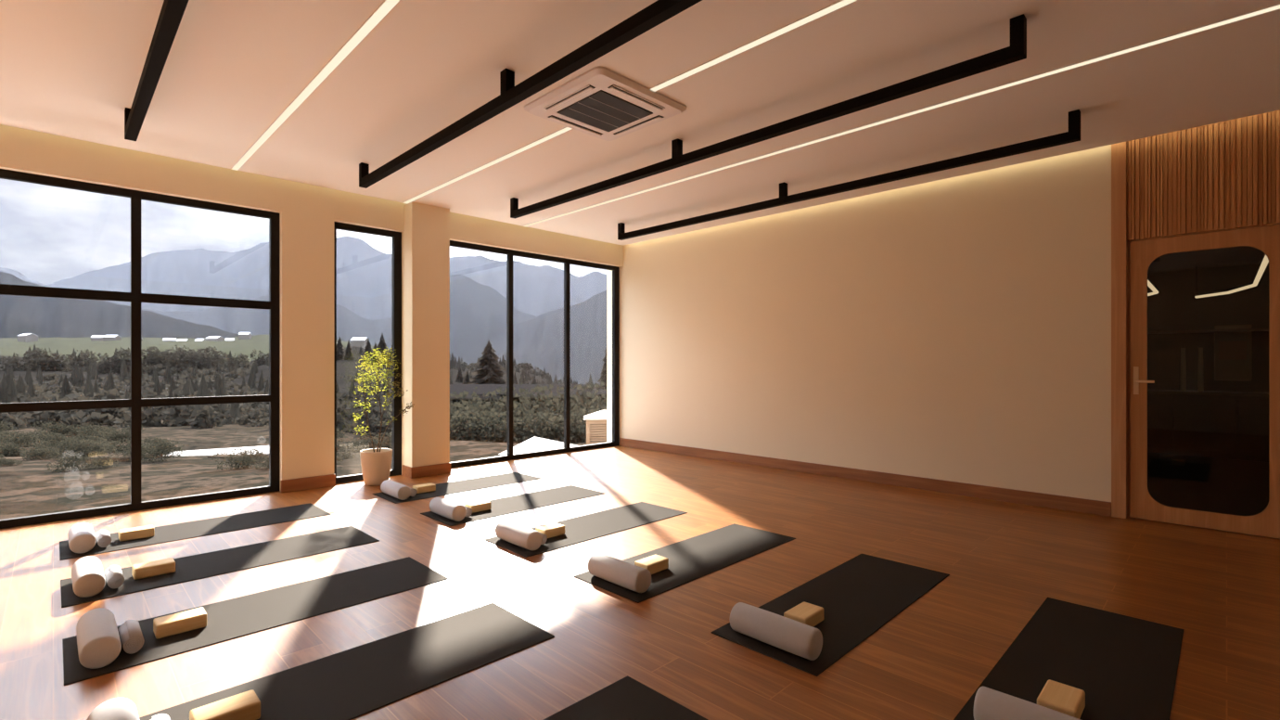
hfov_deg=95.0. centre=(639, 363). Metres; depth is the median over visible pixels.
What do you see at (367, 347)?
spruce
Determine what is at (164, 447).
shrub
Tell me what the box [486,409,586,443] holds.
shrub
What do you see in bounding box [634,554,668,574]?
block
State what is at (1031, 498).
baseboard
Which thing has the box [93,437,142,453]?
shrub
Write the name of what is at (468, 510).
rolled towel
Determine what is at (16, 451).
shrub
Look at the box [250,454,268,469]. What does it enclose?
shrub
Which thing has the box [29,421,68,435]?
shrub
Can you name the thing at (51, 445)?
shrub
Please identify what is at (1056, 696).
block
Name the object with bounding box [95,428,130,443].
shrub
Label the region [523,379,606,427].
shrub
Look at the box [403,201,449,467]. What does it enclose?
pillar
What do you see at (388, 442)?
shrub
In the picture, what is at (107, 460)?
shrub
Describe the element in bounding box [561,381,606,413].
shrub
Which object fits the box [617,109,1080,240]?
hanging rail
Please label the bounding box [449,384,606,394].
road
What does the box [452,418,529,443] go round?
shrub
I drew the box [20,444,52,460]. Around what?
shrub
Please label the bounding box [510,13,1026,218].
hanging rail
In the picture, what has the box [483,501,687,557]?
yoga mat
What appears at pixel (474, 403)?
shrub
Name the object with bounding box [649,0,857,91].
recessed light
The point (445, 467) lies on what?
baseboard
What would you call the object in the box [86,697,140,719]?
bolster
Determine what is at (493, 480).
yoga mat
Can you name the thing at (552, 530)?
block
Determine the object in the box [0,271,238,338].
mountain
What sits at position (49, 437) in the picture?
shrub
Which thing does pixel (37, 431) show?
shrub
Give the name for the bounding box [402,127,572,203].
recessed light
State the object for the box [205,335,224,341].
chalet
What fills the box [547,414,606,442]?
shrub
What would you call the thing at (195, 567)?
yoga mat
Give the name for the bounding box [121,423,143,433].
shrub
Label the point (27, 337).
chalet
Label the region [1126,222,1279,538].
door
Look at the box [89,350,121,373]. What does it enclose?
broadleaf tree
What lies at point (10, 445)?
shrub
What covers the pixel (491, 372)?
spruce
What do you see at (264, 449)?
outbuilding
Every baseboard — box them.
[280,473,335,492]
[402,461,450,478]
[619,437,1111,516]
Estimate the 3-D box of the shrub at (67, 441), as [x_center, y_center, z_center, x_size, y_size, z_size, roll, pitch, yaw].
[-13.017,1.975,13.659,0.808,0.492,0.938,0,0,44]
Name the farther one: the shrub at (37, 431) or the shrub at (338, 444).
the shrub at (37, 431)
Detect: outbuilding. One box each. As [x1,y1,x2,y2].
[166,445,268,456]
[498,436,578,455]
[583,409,606,444]
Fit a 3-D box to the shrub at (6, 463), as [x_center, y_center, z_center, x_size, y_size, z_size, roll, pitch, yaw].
[-10.862,1.733,10.077,0.379,0.198,0.326,0,0,-39]
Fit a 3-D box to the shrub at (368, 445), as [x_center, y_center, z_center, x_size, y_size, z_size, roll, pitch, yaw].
[-6.201,1.865,13.406,0.680,0.447,0.704,0,0,34]
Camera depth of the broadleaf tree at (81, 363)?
119.39 m
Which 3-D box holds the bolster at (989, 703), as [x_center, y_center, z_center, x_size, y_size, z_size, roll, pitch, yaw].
[1.366,1.228,1.960,0.136,0.136,0.432,0,0,-45]
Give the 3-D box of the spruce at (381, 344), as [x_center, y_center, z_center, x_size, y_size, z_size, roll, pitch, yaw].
[-51.936,-1.710,118.141,4.968,9.307,4.948,0,0,-19]
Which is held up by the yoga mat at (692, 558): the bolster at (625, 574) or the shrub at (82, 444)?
the bolster at (625, 574)
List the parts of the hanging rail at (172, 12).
post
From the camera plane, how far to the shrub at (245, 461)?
9.37 m
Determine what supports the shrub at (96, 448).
on the ground
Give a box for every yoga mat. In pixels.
[59,502,330,560]
[60,525,379,607]
[62,556,448,685]
[139,601,554,719]
[372,472,542,503]
[420,485,605,525]
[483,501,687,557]
[543,675,708,719]
[573,523,795,602]
[710,553,949,676]
[953,597,1183,719]
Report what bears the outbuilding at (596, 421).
on the ground
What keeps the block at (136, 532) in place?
on the yoga mat at (171, 532)
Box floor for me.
[0,445,1279,719]
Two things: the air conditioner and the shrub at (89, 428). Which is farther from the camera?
the shrub at (89, 428)
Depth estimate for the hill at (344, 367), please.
94.89 m
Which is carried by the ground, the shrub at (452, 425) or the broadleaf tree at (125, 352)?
the shrub at (452, 425)
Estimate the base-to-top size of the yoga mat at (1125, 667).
0.005 m
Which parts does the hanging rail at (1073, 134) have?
post, post, post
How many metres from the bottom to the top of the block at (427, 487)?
0.066 m
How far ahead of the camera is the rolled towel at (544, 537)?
4.18 m
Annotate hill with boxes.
[0,346,500,404]
[352,345,597,396]
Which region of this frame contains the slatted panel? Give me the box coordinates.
[1126,109,1279,240]
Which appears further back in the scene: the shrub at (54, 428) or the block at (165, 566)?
the shrub at (54, 428)
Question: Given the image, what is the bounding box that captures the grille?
[557,89,652,131]
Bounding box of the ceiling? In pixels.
[0,0,1279,245]
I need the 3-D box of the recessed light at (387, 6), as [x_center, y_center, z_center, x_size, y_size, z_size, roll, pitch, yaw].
[-0.463,-1.825,2.171,0.056,0.005,9.525,0,0,-45]
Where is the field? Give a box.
[0,334,390,362]
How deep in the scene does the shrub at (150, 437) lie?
15.32 m
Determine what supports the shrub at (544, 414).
on the ground
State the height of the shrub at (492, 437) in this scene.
1.280 m
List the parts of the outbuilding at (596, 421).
lid, frame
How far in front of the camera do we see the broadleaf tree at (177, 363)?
117.80 m
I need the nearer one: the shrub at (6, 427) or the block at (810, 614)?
the block at (810, 614)
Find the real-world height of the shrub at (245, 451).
0.331 m
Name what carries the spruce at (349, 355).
on the hill at (344, 367)
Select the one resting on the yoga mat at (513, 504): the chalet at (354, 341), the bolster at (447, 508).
the bolster at (447, 508)
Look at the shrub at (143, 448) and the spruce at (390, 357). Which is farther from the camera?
the spruce at (390, 357)
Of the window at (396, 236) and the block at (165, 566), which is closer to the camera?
the block at (165, 566)
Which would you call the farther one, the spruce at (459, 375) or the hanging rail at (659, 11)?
the spruce at (459, 375)
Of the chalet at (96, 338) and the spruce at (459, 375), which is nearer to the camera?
the spruce at (459, 375)
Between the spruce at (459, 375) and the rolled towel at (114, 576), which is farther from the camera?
the spruce at (459, 375)
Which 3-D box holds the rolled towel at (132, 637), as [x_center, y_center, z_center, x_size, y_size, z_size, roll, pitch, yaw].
[-2.337,1.253,2.695,0.072,0.076,0.244,0,0,-45]
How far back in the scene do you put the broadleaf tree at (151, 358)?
118.99 m
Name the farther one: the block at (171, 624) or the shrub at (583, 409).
the shrub at (583, 409)
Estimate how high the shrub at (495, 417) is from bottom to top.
1.423 m
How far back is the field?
469.34 m
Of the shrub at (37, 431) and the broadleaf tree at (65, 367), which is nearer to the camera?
the shrub at (37, 431)
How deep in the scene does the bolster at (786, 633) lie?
2.64 m
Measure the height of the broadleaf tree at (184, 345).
6.743 m
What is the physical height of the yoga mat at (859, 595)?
0.005 m
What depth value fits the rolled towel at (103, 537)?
4.13 m
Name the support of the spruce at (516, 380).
on the hill at (518, 375)
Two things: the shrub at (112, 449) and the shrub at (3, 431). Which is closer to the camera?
the shrub at (112, 449)
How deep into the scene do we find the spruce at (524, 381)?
114.90 m
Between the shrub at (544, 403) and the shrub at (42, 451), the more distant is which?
the shrub at (544, 403)
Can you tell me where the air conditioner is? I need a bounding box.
[524,66,686,140]
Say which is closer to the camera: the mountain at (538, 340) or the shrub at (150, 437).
the shrub at (150, 437)
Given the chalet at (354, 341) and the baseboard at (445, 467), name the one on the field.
the chalet at (354, 341)
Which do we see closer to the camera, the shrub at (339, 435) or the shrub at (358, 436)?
the shrub at (358, 436)
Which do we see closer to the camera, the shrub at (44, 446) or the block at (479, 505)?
the block at (479, 505)
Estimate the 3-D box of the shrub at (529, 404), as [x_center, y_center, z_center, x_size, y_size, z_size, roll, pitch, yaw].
[-3.682,2.353,17.584,4.543,2.381,3.916,0,0,-19]
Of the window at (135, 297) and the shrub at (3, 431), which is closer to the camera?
the window at (135, 297)
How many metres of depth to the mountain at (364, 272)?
3783.34 m
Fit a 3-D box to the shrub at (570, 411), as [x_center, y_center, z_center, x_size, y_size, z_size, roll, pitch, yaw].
[-1.582,1.898,15.643,2.145,1.410,2.220,0,0,39]
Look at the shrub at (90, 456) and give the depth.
10.39 m
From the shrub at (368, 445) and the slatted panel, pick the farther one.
the shrub at (368, 445)
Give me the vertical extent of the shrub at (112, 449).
0.395 m
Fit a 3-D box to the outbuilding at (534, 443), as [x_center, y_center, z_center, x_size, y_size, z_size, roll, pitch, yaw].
[-1.664,2.332,10.650,2.111,1.916,2.838,0,0,-45]
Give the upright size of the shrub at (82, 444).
0.457 m
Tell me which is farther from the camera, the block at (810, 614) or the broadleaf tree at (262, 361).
the broadleaf tree at (262, 361)
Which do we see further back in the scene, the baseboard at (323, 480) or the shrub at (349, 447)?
the shrub at (349, 447)
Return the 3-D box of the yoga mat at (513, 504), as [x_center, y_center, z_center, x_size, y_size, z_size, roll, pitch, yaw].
[-1.123,1.298,5.461,1.655,0.005,0.556,0,0,-45]
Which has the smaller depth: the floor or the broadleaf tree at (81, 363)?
the floor
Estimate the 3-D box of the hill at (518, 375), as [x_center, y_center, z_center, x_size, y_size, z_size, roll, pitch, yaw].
[-27.427,8.161,233.707,237.642,29.874,285.032,0,0,-45]
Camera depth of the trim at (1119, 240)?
4.93 m
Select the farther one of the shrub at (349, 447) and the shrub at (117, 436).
the shrub at (117, 436)
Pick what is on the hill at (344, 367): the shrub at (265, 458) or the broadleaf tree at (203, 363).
the broadleaf tree at (203, 363)
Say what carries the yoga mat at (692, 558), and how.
on the floor
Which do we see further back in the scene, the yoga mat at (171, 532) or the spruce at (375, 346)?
the spruce at (375, 346)
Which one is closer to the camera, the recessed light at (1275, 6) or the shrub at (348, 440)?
the recessed light at (1275, 6)
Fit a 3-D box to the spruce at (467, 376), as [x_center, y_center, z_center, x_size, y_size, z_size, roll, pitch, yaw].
[-26.411,4.019,89.900,3.584,6.343,3.570,0,0,-22]
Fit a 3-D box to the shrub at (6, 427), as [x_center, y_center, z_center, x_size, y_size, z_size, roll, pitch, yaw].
[-20.996,2.146,19.052,1.061,0.697,1.099,0,0,22]
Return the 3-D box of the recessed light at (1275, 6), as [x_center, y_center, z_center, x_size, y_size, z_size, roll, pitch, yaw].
[1.819,-1.825,4.453,0.056,0.005,9.525,0,0,-45]
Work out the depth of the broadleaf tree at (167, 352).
121.93 m
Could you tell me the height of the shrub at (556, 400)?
2.988 m
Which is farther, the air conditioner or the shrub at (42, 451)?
the shrub at (42, 451)
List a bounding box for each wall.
[0,124,623,491]
[606,144,1111,501]
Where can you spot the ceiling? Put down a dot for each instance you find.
(71, 69)
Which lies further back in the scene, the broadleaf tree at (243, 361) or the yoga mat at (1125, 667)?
the broadleaf tree at (243, 361)
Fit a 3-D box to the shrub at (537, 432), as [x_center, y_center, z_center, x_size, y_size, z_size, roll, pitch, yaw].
[-3.081,1.949,15.436,2.503,1.413,2.453,0,0,12]
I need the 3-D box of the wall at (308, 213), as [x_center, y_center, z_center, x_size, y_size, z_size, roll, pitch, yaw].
[-3.590,-0.410,6.097,9.145,3.420,0.250,0,0,-45]
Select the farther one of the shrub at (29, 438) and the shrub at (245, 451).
the shrub at (29, 438)
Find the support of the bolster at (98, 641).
on the yoga mat at (233, 618)
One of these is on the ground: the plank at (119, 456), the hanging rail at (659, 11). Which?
the plank at (119, 456)
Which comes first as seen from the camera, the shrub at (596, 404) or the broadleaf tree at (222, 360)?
the shrub at (596, 404)
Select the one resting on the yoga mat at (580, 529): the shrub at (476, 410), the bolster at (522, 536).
the bolster at (522, 536)
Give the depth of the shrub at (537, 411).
15.35 m
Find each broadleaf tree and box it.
[0,351,33,371]
[22,347,66,371]
[43,354,73,371]
[61,348,97,371]
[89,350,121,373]
[105,346,145,373]
[140,345,168,372]
[152,345,182,371]
[161,346,196,373]
[177,345,204,371]
[188,346,218,370]
[197,345,227,368]
[226,353,250,370]
[250,348,268,366]
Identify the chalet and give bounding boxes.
[17,332,38,342]
[90,334,103,341]
[102,334,121,341]
[162,337,177,341]
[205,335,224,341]
[238,332,251,339]
[350,337,368,348]
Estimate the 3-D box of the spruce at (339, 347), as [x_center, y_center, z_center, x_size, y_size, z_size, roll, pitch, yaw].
[-61.617,-1.373,119.988,4.604,8.659,4.622,0,0,3]
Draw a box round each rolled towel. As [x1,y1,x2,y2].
[95,529,111,547]
[104,564,124,588]
[118,619,144,653]
[150,713,170,719]
[409,486,416,496]
[463,505,472,516]
[539,532,547,544]
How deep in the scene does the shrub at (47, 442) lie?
14.22 m
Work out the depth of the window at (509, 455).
8.56 m
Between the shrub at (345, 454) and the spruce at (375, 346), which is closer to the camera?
the shrub at (345, 454)
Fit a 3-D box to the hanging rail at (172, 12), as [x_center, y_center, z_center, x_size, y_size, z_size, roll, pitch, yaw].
[-1.976,-1.723,2.535,0.065,0.210,4.880,0,0,-45]
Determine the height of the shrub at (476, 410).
2.398 m
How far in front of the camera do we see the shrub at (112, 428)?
20.81 m
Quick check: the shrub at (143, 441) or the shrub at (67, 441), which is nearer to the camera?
the shrub at (143, 441)
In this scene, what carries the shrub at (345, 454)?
on the ground
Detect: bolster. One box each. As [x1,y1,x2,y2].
[67,522,96,552]
[71,555,105,597]
[76,607,121,668]
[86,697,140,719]
[380,479,410,499]
[429,497,466,521]
[494,520,542,550]
[588,552,651,592]
[729,601,822,660]
[973,686,1080,719]
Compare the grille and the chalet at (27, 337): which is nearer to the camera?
the grille
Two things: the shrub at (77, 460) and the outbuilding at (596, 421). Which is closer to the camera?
the shrub at (77, 460)
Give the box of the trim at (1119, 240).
[1111,140,1127,518]
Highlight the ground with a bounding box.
[0,408,586,519]
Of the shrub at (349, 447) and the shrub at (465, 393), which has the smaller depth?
the shrub at (349, 447)
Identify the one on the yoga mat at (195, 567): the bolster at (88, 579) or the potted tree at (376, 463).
the bolster at (88, 579)
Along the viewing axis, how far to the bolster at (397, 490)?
5.59 m
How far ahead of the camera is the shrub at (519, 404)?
17.20 m
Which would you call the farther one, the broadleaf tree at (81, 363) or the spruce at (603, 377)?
the broadleaf tree at (81, 363)
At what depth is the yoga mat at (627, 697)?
2.21 m
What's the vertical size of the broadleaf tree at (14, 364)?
6.473 m
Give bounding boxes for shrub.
[0,419,16,433]
[0,430,25,447]
[0,440,25,457]
[0,447,24,457]
[0,458,23,466]
[5,431,44,447]
[19,447,59,460]
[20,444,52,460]
[25,429,64,446]
[26,445,63,459]
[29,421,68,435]
[29,438,62,447]
[33,433,71,445]
[43,451,92,472]
[46,438,107,460]
[52,437,105,457]
[59,423,81,435]
[62,426,82,435]
[64,428,83,436]
[66,442,107,457]
[66,447,104,459]
[67,426,107,442]
[73,423,113,436]
[73,441,117,455]
[74,434,106,443]
[82,452,120,469]
[84,456,103,464]
[89,430,128,444]
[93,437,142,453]
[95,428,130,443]
[102,425,120,433]
[115,443,153,461]
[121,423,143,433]
[140,435,168,446]
[140,438,185,462]
[140,440,173,457]
[209,451,257,470]
[229,448,268,462]
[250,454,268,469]
[336,429,345,442]
[336,443,347,455]
[336,451,355,459]
[338,439,359,451]
[342,444,361,453]
[347,435,378,452]
[353,435,383,452]
[358,432,391,448]
[373,399,498,427]
[390,401,503,435]
[449,386,522,422]
[449,402,493,440]
[449,402,539,422]
[449,409,500,441]
[449,416,506,442]
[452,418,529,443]
[468,401,558,430]
[471,409,532,442]
[474,410,563,443]
[481,400,584,443]
[485,382,575,421]
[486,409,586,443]
[499,410,562,443]
[516,399,594,418]
[518,410,588,443]
[521,400,605,416]
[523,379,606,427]
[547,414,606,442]
[556,394,606,419]
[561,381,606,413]
[561,410,605,443]
[563,407,600,441]
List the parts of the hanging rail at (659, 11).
post, post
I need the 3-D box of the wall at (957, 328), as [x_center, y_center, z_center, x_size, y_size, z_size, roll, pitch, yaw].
[3.267,-0.110,5.883,0.250,4.020,10.500,0,0,-45]
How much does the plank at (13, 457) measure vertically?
0.100 m
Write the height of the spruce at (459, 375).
8.059 m
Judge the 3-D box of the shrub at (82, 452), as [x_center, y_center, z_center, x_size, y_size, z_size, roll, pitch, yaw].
[-10.670,1.761,11.281,0.524,0.296,0.513,0,0,-17]
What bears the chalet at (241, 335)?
on the field
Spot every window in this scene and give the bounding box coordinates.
[0,168,279,528]
[333,221,401,483]
[449,240,619,468]
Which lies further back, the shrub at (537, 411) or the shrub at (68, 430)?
the shrub at (68, 430)
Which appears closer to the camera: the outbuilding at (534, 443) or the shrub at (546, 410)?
the outbuilding at (534, 443)
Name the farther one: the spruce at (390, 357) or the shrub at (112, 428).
the spruce at (390, 357)
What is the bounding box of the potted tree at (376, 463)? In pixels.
[352,345,414,485]
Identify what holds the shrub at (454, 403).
on the ground
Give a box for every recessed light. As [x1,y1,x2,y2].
[230,0,400,170]
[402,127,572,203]
[522,3,1279,226]
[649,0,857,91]
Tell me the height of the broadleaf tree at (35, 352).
6.850 m
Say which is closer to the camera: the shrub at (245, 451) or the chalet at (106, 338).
the shrub at (245, 451)
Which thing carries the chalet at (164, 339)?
on the field
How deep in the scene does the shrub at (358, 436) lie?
13.87 m
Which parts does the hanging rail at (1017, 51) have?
post, post, post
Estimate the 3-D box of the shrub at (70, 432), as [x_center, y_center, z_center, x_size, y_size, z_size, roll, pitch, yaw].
[-18.674,2.333,19.383,0.538,0.354,0.557,0,0,14]
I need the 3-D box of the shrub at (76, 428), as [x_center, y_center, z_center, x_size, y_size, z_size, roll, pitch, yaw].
[-19.785,2.410,20.547,0.621,0.378,0.720,0,0,44]
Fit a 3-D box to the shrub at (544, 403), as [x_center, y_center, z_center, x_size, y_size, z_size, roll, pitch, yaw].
[-1.499,2.270,17.895,4.165,2.351,4.081,0,0,9]
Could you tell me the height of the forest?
19.447 m
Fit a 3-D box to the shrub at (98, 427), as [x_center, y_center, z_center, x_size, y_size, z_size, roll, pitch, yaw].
[-18.238,2.298,19.589,1.019,0.534,0.878,0,0,-35]
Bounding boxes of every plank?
[2,456,51,459]
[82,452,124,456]
[87,455,130,461]
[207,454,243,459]
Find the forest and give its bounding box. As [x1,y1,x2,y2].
[0,344,596,435]
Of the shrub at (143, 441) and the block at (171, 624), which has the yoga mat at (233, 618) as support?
the block at (171, 624)
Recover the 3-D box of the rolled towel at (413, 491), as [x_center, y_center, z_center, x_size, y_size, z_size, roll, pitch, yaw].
[-2.279,1.253,5.763,0.072,0.076,0.244,0,0,-45]
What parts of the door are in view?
handle plate, handle, glass pane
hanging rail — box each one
[124,0,188,140]
[358,0,702,188]
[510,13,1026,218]
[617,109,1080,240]
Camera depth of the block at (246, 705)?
2.10 m
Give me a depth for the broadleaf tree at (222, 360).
129.60 m
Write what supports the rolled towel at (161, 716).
on the yoga mat at (355, 682)
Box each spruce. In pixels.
[336,336,345,359]
[341,340,354,359]
[361,339,371,362]
[369,343,383,368]
[376,332,388,363]
[383,348,391,367]
[454,365,463,382]
[462,370,471,383]
[466,339,506,398]
[513,376,521,406]
[519,371,525,383]
[597,348,606,401]
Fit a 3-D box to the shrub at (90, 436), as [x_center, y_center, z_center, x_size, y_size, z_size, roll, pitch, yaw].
[-14.496,2.081,15.436,0.762,0.400,0.657,0,0,-38]
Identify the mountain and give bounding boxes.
[0,236,606,319]
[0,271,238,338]
[140,274,536,364]
[496,290,606,383]
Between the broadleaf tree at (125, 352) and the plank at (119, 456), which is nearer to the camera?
the plank at (119, 456)
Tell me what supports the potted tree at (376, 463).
on the floor
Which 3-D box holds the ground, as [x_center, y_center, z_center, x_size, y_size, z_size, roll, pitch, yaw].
[-11.993,6.860,82.703,220.000,10.578,120.000,0,0,-45]
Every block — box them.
[118,524,154,541]
[132,557,175,579]
[153,607,206,639]
[189,689,260,719]
[412,483,435,493]
[464,499,491,512]
[535,523,564,537]
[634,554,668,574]
[783,601,823,627]
[1036,678,1085,718]
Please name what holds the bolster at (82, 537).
on the yoga mat at (171, 532)
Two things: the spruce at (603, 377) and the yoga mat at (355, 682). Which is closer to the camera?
the yoga mat at (355, 682)
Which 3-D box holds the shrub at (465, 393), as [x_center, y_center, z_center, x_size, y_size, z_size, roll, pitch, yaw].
[-5.073,2.162,18.280,4.378,2.877,4.532,0,0,44]

